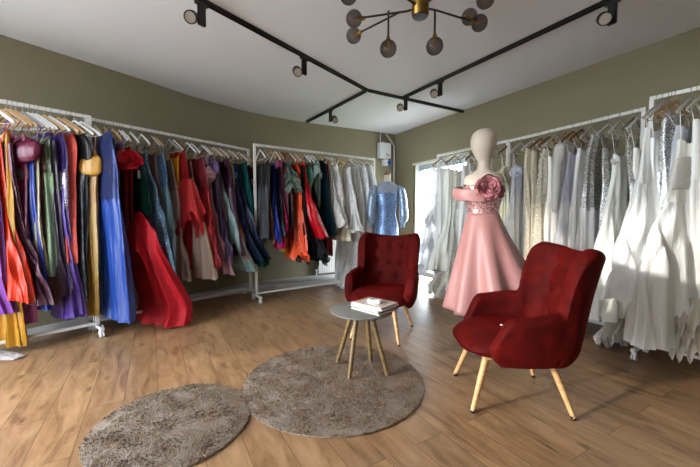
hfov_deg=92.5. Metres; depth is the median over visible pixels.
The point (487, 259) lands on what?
gown
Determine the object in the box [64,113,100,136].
clothes hanger
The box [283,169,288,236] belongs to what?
gown
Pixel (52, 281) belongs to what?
gown
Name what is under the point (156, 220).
gown
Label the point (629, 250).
gown
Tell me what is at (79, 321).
baseboard
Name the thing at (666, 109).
clothes hanger
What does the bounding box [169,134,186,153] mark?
clothes hanger
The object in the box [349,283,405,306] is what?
seat cushion
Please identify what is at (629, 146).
gown
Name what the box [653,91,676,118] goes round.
clothes hanger
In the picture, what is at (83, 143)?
gown
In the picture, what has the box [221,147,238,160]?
clothes hanger
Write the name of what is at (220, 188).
gown
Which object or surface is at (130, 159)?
flower
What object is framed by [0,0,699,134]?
ceiling
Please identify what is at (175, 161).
gown
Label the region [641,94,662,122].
clothes hanger
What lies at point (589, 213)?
gown
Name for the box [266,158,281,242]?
gown
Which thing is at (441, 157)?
clothes hanger
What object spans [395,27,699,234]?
wall
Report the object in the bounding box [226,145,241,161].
clothes hanger
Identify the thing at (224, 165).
gown
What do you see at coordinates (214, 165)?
gown
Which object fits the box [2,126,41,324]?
gown
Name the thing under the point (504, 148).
clothes hanger
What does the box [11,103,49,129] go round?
clothes hanger
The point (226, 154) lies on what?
clothes hanger
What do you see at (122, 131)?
clothes hanger
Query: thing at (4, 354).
cloth
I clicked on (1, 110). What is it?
clothes hanger
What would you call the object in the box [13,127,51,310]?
gown
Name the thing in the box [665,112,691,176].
gown
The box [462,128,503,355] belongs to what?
mannequin
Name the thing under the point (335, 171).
gown
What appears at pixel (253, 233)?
gown
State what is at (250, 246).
gown
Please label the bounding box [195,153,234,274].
gown
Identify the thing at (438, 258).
gown
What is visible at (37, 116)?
clothes hanger
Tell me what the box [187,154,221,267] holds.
gown
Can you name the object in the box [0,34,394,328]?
wall
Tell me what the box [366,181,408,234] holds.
gown
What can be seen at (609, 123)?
clothes hanger
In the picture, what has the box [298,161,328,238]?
gown
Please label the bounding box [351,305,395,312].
magazine
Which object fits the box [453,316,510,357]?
seat cushion
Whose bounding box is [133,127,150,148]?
clothes hanger
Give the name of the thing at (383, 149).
box
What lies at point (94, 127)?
clothes hanger
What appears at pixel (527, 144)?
clothes hanger
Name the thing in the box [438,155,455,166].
clothes hanger
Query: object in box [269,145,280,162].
clothes hanger
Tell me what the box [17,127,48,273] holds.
gown
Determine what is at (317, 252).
gown
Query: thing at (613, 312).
gown
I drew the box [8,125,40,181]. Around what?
gown
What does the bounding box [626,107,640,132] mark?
clothes hanger
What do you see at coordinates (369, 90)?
ceiling track
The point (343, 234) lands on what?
gown
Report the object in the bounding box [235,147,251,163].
clothes hanger
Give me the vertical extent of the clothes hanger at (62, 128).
0.224 m
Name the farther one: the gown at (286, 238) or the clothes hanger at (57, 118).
the gown at (286, 238)
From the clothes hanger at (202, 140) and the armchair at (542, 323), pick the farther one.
the clothes hanger at (202, 140)
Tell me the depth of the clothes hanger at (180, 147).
4.00 m
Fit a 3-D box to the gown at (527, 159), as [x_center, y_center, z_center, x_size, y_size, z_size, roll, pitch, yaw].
[2.198,-0.102,4.063,0.310,1.850,0.204,0,3,-7]
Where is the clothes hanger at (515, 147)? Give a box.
[510,138,527,154]
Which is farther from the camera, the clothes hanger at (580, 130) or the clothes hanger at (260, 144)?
the clothes hanger at (260, 144)
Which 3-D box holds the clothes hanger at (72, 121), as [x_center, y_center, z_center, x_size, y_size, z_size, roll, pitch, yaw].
[-2.615,-1.040,3.174,0.400,0.224,0.018,0,3,5]
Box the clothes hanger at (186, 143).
[180,136,195,153]
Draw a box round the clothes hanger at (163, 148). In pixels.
[161,136,178,152]
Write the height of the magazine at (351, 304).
0.006 m
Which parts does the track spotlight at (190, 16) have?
arm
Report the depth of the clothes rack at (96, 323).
3.14 m
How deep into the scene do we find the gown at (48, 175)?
2.99 m
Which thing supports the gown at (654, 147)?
hanging from the clothes hanger at (663, 103)
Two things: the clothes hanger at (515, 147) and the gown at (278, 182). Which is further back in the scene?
the gown at (278, 182)
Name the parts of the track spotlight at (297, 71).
arm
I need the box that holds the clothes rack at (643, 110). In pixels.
[508,107,646,346]
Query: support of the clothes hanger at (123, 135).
hanging from the clothes rack at (249, 288)
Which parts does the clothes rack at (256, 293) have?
post, rail, rail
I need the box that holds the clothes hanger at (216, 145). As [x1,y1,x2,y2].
[208,145,225,159]
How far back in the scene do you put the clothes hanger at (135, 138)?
3.59 m
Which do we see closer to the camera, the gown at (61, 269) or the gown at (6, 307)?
the gown at (6, 307)
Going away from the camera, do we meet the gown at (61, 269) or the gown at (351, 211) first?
the gown at (61, 269)
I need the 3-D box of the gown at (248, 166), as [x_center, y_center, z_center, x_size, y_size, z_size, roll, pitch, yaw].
[-1.534,-0.546,4.743,0.667,1.034,0.084,2,4,36]
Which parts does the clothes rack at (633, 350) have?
post, rail, rail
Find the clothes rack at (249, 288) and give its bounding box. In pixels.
[84,118,258,333]
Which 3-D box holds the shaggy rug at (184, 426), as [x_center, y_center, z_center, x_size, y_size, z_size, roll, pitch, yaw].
[-1.016,1.082,1.937,0.859,0.024,0.860,2,4,37]
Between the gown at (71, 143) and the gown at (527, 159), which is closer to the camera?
the gown at (71, 143)
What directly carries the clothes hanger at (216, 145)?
hanging from the clothes rack at (249, 288)
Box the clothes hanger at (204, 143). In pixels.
[196,143,213,157]
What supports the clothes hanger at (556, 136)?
hanging from the clothes rack at (643, 110)
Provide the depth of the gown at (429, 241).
5.18 m
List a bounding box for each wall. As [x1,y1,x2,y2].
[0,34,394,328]
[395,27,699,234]
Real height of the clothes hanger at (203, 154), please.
0.224 m
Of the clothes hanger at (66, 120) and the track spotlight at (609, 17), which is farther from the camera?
the clothes hanger at (66, 120)
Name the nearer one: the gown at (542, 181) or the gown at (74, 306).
the gown at (74, 306)
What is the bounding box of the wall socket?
[382,159,390,165]
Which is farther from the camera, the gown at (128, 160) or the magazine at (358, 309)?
the gown at (128, 160)
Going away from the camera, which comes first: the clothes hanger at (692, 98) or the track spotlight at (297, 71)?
the clothes hanger at (692, 98)
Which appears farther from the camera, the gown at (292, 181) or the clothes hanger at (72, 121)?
the gown at (292, 181)
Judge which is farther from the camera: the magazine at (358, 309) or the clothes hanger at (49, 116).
the clothes hanger at (49, 116)
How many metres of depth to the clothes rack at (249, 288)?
4.11 m
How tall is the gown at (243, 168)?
1.516 m
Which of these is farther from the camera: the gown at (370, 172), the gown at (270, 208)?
the gown at (370, 172)
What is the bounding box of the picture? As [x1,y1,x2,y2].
[373,300,391,304]
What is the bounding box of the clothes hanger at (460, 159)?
[458,150,476,163]
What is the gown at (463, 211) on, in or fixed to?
hanging from the clothes hanger at (460, 159)
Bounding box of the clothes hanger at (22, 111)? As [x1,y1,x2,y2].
[5,102,44,128]
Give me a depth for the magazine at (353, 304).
2.44 m
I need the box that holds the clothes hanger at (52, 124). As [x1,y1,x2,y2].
[16,105,57,130]
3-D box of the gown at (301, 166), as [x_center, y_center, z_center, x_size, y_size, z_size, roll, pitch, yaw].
[-0.784,-0.511,4.886,0.115,1.119,0.702,-2,4,-35]
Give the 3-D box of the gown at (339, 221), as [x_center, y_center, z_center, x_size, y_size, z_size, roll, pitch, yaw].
[-0.300,-0.596,5.160,0.166,0.995,0.810,-2,4,-35]
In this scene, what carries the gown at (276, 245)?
hanging from the clothes hanger
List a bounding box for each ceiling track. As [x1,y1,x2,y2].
[199,0,367,91]
[306,90,366,122]
[368,89,463,112]
[403,0,611,97]
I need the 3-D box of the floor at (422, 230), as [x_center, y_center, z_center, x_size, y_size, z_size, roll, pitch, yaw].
[0.000,1.418,0.078,60.000,0.100,60.000,0,3,0]
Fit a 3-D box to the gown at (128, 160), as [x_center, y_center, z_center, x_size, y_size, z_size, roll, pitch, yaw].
[-2.412,-0.523,3.480,0.630,0.940,0.236,2,4,28]
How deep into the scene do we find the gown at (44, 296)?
2.88 m
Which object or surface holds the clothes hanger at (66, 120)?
hanging from the clothes rack at (96, 323)
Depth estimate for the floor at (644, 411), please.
2.33 m
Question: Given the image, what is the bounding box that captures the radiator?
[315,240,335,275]
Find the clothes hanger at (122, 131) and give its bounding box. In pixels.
[115,123,130,143]
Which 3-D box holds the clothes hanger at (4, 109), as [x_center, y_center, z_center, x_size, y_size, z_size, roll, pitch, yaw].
[-2.905,-1.021,2.826,0.400,0.224,0.018,0,3,5]
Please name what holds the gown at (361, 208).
hanging from the clothes hanger
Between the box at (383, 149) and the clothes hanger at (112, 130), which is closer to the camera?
the clothes hanger at (112, 130)
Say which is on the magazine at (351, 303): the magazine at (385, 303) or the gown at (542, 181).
the magazine at (385, 303)
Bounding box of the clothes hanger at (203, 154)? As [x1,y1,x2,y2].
[202,143,218,158]
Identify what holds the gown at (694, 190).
hanging from the clothes hanger at (695, 101)
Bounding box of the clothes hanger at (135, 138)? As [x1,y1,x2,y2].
[124,128,139,146]
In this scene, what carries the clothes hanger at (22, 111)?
hanging from the clothes rack at (96, 323)
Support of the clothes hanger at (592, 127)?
hanging from the clothes rack at (643, 110)
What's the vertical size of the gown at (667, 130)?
1.507 m
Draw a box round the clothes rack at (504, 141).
[436,140,508,168]
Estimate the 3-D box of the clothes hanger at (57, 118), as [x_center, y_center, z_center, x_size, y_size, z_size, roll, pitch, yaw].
[-2.687,-1.036,3.088,0.400,0.224,0.018,0,3,5]
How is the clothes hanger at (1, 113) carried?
hanging from the clothes rack at (96, 323)
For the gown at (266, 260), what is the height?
1.532 m
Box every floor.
[0,277,699,466]
[419,230,432,279]
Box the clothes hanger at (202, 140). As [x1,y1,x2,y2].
[193,140,210,157]
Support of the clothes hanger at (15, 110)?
hanging from the clothes rack at (96, 323)
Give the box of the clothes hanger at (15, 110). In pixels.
[0,101,37,127]
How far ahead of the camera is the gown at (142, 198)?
3.50 m
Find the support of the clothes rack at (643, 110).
on the floor at (644, 411)
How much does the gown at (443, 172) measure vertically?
1.807 m
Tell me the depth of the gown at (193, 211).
3.92 m
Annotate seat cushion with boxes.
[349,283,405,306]
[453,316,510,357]
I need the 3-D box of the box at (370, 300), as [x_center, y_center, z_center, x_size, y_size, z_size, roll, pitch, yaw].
[0.187,0.508,2.532,0.100,0.025,0.055,1,3,25]
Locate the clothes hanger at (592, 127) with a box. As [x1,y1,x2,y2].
[579,119,599,140]
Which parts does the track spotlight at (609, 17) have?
arm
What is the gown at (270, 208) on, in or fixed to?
hanging from the clothes hanger at (264, 144)
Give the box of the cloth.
[0,349,25,359]
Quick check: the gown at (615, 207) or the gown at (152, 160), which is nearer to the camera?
the gown at (615, 207)
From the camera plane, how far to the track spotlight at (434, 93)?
4.04 m
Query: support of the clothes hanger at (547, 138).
hanging from the clothes rack at (643, 110)
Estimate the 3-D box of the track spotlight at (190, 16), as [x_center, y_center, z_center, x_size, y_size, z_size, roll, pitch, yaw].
[-1.163,-1.660,2.539,0.167,0.195,0.164,-1,3,-18]
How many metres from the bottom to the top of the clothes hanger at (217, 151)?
0.224 m
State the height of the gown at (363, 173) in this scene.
1.792 m
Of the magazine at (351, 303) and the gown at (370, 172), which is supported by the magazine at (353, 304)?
the magazine at (351, 303)
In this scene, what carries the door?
in the wall at (624, 82)
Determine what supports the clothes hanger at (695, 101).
hanging from the clothes rack at (633, 350)
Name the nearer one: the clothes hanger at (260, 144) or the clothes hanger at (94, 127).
the clothes hanger at (94, 127)
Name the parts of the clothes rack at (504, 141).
rail, post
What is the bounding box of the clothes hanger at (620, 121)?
[608,112,631,137]
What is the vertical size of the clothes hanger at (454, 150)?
0.224 m
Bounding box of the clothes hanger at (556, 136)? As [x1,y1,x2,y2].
[543,132,560,147]
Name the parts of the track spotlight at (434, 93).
arm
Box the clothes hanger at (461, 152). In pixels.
[452,152,470,164]
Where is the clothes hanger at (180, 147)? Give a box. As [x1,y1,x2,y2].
[165,133,182,153]
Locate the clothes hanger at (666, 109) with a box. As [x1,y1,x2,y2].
[660,91,690,120]
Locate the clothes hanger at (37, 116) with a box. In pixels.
[14,104,53,129]
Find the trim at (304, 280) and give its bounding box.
[188,274,334,299]
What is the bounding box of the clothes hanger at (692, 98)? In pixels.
[675,86,699,117]
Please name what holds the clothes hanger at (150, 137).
hanging from the clothes rack at (249, 288)
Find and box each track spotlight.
[183,0,207,27]
[292,56,307,76]
[328,110,337,122]
[397,97,408,110]
[430,80,443,97]
[596,0,620,25]
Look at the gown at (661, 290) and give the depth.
2.46 m
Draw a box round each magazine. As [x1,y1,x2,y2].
[351,303,394,309]
[351,304,379,311]
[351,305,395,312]
[351,307,396,315]
[352,297,397,308]
[352,306,397,313]
[353,304,397,310]
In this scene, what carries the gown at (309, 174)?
hanging from the clothes hanger
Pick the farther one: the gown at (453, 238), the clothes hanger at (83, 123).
the gown at (453, 238)
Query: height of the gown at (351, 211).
1.084 m
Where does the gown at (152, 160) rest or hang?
hanging from the clothes hanger at (150, 137)
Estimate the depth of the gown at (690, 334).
2.42 m
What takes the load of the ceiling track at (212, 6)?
attached to the ceiling
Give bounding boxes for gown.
[0,119,18,314]
[0,121,28,347]
[0,124,35,304]
[2,124,54,305]
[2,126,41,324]
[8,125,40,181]
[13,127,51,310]
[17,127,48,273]
[22,129,61,305]
[30,127,58,276]
[35,130,72,297]
[38,128,86,319]
[51,131,77,263]
[66,131,91,300]
[79,135,101,316]
[92,130,135,323]
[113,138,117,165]
[115,139,123,202]
[116,143,191,328]
[117,143,143,227]
[124,144,151,219]
[135,143,176,273]
[145,145,162,209]
[148,146,177,275]
[163,147,191,281]
[167,152,179,188]
[170,151,205,268]
[187,151,217,279]
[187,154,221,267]
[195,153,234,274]
[203,156,228,235]
[204,156,232,261]
[214,158,247,259]
[215,159,245,255]
[219,156,257,271]
[223,159,271,260]
[232,162,262,266]
[233,164,264,262]
[247,165,253,215]
[250,167,268,266]
[252,158,270,241]
[260,158,274,243]
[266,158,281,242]
[272,160,287,248]
[276,161,285,236]
[279,160,291,251]
[282,160,302,228]
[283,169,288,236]
[284,163,309,261]
[288,163,293,241]
[296,162,329,265]
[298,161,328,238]
[299,165,308,237]
[305,159,321,207]
[305,161,312,195]
[317,159,337,236]
[324,163,332,255]
[328,162,345,227]
[332,165,347,229]
[332,167,350,240]
[334,167,359,288]
[342,167,363,232]
[350,165,364,236]
[358,164,372,232]
[366,165,378,232]
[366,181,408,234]
[418,167,439,275]
[428,164,461,294]
[434,163,468,298]
[434,165,453,276]
[442,174,524,315]
[458,161,474,244]
[496,155,514,222]
[504,154,524,257]
[524,148,541,259]
[530,146,549,248]
[532,145,553,246]
[542,143,552,240]
[544,141,574,242]
[554,140,582,245]
[567,138,586,248]
[575,134,607,250]
[589,130,630,320]
[593,127,641,347]
[599,116,660,302]
[599,132,618,321]
[623,108,691,349]
[624,127,639,200]
[650,114,658,180]
[657,111,684,209]
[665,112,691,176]
[669,227,699,363]
[688,107,699,299]
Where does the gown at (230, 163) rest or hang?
hanging from the clothes hanger at (226, 154)
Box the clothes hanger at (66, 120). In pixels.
[45,110,84,133]
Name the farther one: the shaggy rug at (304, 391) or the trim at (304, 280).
the trim at (304, 280)
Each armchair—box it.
[344,232,419,345]
[453,241,605,420]
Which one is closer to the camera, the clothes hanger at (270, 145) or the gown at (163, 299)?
the gown at (163, 299)
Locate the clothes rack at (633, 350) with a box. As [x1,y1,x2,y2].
[630,85,699,359]
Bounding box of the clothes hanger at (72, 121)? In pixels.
[56,113,93,134]
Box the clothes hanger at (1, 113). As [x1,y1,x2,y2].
[0,111,14,123]
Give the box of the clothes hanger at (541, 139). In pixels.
[529,131,550,150]
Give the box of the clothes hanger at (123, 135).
[114,126,127,142]
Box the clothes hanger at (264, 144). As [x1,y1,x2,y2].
[259,144,269,161]
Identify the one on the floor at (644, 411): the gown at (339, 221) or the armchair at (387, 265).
the armchair at (387, 265)
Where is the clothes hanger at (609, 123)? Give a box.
[596,115,620,139]
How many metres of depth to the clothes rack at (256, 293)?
4.70 m
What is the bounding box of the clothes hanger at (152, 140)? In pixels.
[147,130,163,150]
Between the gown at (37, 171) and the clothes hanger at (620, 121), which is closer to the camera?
the gown at (37, 171)
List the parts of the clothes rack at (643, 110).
post, rail, rail, post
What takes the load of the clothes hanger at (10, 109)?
hanging from the clothes rack at (96, 323)
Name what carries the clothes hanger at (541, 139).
hanging from the clothes rack at (643, 110)
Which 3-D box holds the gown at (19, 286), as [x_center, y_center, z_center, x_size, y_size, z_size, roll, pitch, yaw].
[-2.911,-0.179,2.819,0.488,1.557,0.189,0,3,5]
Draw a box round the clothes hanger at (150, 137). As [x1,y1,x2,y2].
[143,129,160,149]
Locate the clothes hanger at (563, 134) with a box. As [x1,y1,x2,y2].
[552,130,575,147]
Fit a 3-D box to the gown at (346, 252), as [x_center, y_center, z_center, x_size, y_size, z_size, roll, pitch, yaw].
[0.009,-0.078,5.475,0.375,2.052,0.758,-2,4,-28]
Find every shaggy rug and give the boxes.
[78,383,249,466]
[241,344,424,437]
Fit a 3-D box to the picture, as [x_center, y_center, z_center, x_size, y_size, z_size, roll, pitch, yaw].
[0.223,0.520,2.538,0.150,0.001,0.120,3,4,41]
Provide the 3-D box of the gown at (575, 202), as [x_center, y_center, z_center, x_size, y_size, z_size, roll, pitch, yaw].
[2.421,-0.091,3.560,0.401,1.814,0.183,-1,3,-25]
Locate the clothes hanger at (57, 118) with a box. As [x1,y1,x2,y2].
[40,109,78,133]
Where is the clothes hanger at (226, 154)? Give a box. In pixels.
[212,146,229,159]
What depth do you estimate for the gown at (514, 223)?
4.13 m
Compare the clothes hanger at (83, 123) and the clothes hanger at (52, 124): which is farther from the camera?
the clothes hanger at (83, 123)
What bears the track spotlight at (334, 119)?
attached to the ceiling track at (362, 92)
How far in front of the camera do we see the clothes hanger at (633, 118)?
3.08 m
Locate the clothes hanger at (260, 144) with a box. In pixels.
[256,144,265,160]
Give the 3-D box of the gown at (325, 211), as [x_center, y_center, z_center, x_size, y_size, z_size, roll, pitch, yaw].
[-0.417,-0.535,5.116,0.151,1.166,0.726,-2,4,-35]
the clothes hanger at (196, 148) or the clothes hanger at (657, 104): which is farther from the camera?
the clothes hanger at (196, 148)
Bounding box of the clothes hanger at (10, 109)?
[0,100,32,126]
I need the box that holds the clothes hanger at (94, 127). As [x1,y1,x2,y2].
[92,117,102,134]
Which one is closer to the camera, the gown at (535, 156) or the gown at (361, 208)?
the gown at (535, 156)
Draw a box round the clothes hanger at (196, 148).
[185,140,200,155]
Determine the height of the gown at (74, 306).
1.789 m
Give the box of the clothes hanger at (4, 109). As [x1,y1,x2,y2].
[0,99,27,125]
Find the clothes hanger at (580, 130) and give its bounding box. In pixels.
[569,121,589,143]
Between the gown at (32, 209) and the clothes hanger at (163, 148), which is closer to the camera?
the gown at (32, 209)
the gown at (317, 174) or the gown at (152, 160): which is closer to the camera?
the gown at (152, 160)
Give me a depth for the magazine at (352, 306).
2.44 m
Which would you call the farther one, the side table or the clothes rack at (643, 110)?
the clothes rack at (643, 110)
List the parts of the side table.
leg, leg, leg, leg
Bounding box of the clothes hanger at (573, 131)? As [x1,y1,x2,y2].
[561,123,584,145]
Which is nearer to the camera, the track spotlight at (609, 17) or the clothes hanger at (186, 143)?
the track spotlight at (609, 17)
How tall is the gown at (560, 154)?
1.742 m
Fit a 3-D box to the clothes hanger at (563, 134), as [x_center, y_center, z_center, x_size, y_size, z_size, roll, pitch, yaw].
[2.349,-1.067,3.665,0.400,0.224,0.018,-1,3,-25]
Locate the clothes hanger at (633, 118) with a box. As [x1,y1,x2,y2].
[620,109,640,134]
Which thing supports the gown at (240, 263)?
hanging from the clothes hanger at (217, 151)
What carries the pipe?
attached to the wall at (29, 73)
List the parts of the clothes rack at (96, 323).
rail, rail, post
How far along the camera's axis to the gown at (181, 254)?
3.94 m
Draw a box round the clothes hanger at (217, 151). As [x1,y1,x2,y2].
[205,141,221,158]
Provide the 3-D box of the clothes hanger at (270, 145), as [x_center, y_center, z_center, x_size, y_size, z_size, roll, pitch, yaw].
[-1.113,-1.123,4.667,0.018,0.224,0.400,-2,4,-35]
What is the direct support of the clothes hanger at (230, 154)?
hanging from the clothes rack at (249, 288)
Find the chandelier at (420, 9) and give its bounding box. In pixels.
[341,0,494,57]
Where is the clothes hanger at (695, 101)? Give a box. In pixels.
[686,96,699,113]
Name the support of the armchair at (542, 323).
on the floor at (644, 411)
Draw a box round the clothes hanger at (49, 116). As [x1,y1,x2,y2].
[32,107,70,132]
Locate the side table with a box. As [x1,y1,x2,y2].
[330,302,392,378]
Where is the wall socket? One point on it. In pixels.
(385, 162)
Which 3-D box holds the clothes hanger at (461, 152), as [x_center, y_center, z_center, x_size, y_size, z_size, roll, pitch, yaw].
[1.653,-1.139,4.951,0.400,0.224,0.018,-2,4,-31]
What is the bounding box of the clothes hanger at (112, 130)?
[111,121,121,141]
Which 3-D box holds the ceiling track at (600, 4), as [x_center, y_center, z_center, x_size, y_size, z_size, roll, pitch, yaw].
[1.751,-1.797,2.940,0.038,0.036,3.973,-2,4,-30]
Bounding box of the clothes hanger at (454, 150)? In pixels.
[445,150,462,165]
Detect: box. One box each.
[367,298,381,303]
[377,133,390,158]
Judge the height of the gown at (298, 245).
1.452 m
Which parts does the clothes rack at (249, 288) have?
rail, rail, post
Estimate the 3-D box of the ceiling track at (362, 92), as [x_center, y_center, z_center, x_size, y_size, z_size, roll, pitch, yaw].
[-0.273,-1.919,5.145,0.039,0.036,1.764,-2,4,-33]
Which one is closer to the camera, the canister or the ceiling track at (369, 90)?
the canister
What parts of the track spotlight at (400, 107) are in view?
arm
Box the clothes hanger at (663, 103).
[647,94,673,120]
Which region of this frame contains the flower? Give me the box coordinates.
[117,150,143,169]
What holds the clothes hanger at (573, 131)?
hanging from the clothes rack at (643, 110)
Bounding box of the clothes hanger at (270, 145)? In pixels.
[265,145,275,161]
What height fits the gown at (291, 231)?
1.203 m
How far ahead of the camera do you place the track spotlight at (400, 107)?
4.60 m
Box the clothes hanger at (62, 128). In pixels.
[25,106,64,131]
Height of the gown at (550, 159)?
1.768 m
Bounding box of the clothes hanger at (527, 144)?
[521,133,542,150]
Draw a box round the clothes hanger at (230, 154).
[217,147,233,160]
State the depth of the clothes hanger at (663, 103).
2.65 m
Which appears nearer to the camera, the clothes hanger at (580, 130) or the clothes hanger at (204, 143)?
the clothes hanger at (580, 130)
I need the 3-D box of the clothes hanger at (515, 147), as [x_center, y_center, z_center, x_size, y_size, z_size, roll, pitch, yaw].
[2.124,-1.095,4.155,0.400,0.224,0.018,-1,3,-25]
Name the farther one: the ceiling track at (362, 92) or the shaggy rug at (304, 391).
the ceiling track at (362, 92)
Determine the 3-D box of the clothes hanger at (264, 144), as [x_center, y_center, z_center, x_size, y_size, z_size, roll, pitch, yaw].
[-1.184,-1.120,4.617,0.018,0.224,0.400,-2,4,-35]
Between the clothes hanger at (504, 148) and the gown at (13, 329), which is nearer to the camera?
the gown at (13, 329)
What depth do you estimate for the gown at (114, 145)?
3.31 m
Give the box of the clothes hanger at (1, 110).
[0,109,18,124]
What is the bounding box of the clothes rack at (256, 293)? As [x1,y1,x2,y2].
[251,143,374,303]
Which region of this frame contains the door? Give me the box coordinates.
[412,152,469,277]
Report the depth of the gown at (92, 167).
3.25 m
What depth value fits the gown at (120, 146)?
3.41 m
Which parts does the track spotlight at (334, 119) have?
arm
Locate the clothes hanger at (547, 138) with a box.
[537,129,556,148]
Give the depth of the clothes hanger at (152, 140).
3.82 m
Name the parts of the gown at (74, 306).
sequin panel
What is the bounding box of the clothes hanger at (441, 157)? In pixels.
[432,157,450,167]
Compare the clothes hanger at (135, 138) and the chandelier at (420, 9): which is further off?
the clothes hanger at (135, 138)
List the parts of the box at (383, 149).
door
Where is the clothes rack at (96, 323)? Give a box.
[0,99,104,344]
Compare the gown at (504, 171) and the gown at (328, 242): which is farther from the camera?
the gown at (328, 242)
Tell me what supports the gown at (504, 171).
hanging from the clothes hanger at (504, 148)
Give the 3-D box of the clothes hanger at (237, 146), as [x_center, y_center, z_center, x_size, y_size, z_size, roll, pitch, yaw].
[-1.592,-1.128,4.766,0.400,0.224,0.018,2,4,35]
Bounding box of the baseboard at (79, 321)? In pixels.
[27,278,284,334]
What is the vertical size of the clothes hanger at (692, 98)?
0.224 m
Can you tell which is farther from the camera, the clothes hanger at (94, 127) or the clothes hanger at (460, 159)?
the clothes hanger at (460, 159)
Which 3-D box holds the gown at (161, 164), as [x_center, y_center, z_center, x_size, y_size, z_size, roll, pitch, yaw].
[-2.158,-0.249,3.809,0.725,1.524,0.116,2,4,35]
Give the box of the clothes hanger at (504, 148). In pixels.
[498,139,516,157]
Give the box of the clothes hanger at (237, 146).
[229,146,246,162]
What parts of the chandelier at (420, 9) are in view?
arm, arm, drop rod, drop rod, arm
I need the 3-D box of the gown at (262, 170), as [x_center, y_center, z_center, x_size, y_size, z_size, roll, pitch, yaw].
[-1.230,-0.477,4.604,0.152,1.157,0.630,-2,4,-35]
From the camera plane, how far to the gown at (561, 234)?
3.54 m
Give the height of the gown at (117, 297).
1.844 m
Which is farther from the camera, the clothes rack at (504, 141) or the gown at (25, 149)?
the clothes rack at (504, 141)
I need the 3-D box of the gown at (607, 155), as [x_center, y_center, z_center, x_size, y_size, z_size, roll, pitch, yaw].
[2.533,-0.060,3.324,0.319,1.844,0.209,-1,3,-25]
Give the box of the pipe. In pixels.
[385,133,394,182]
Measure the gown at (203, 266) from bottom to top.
1.566 m

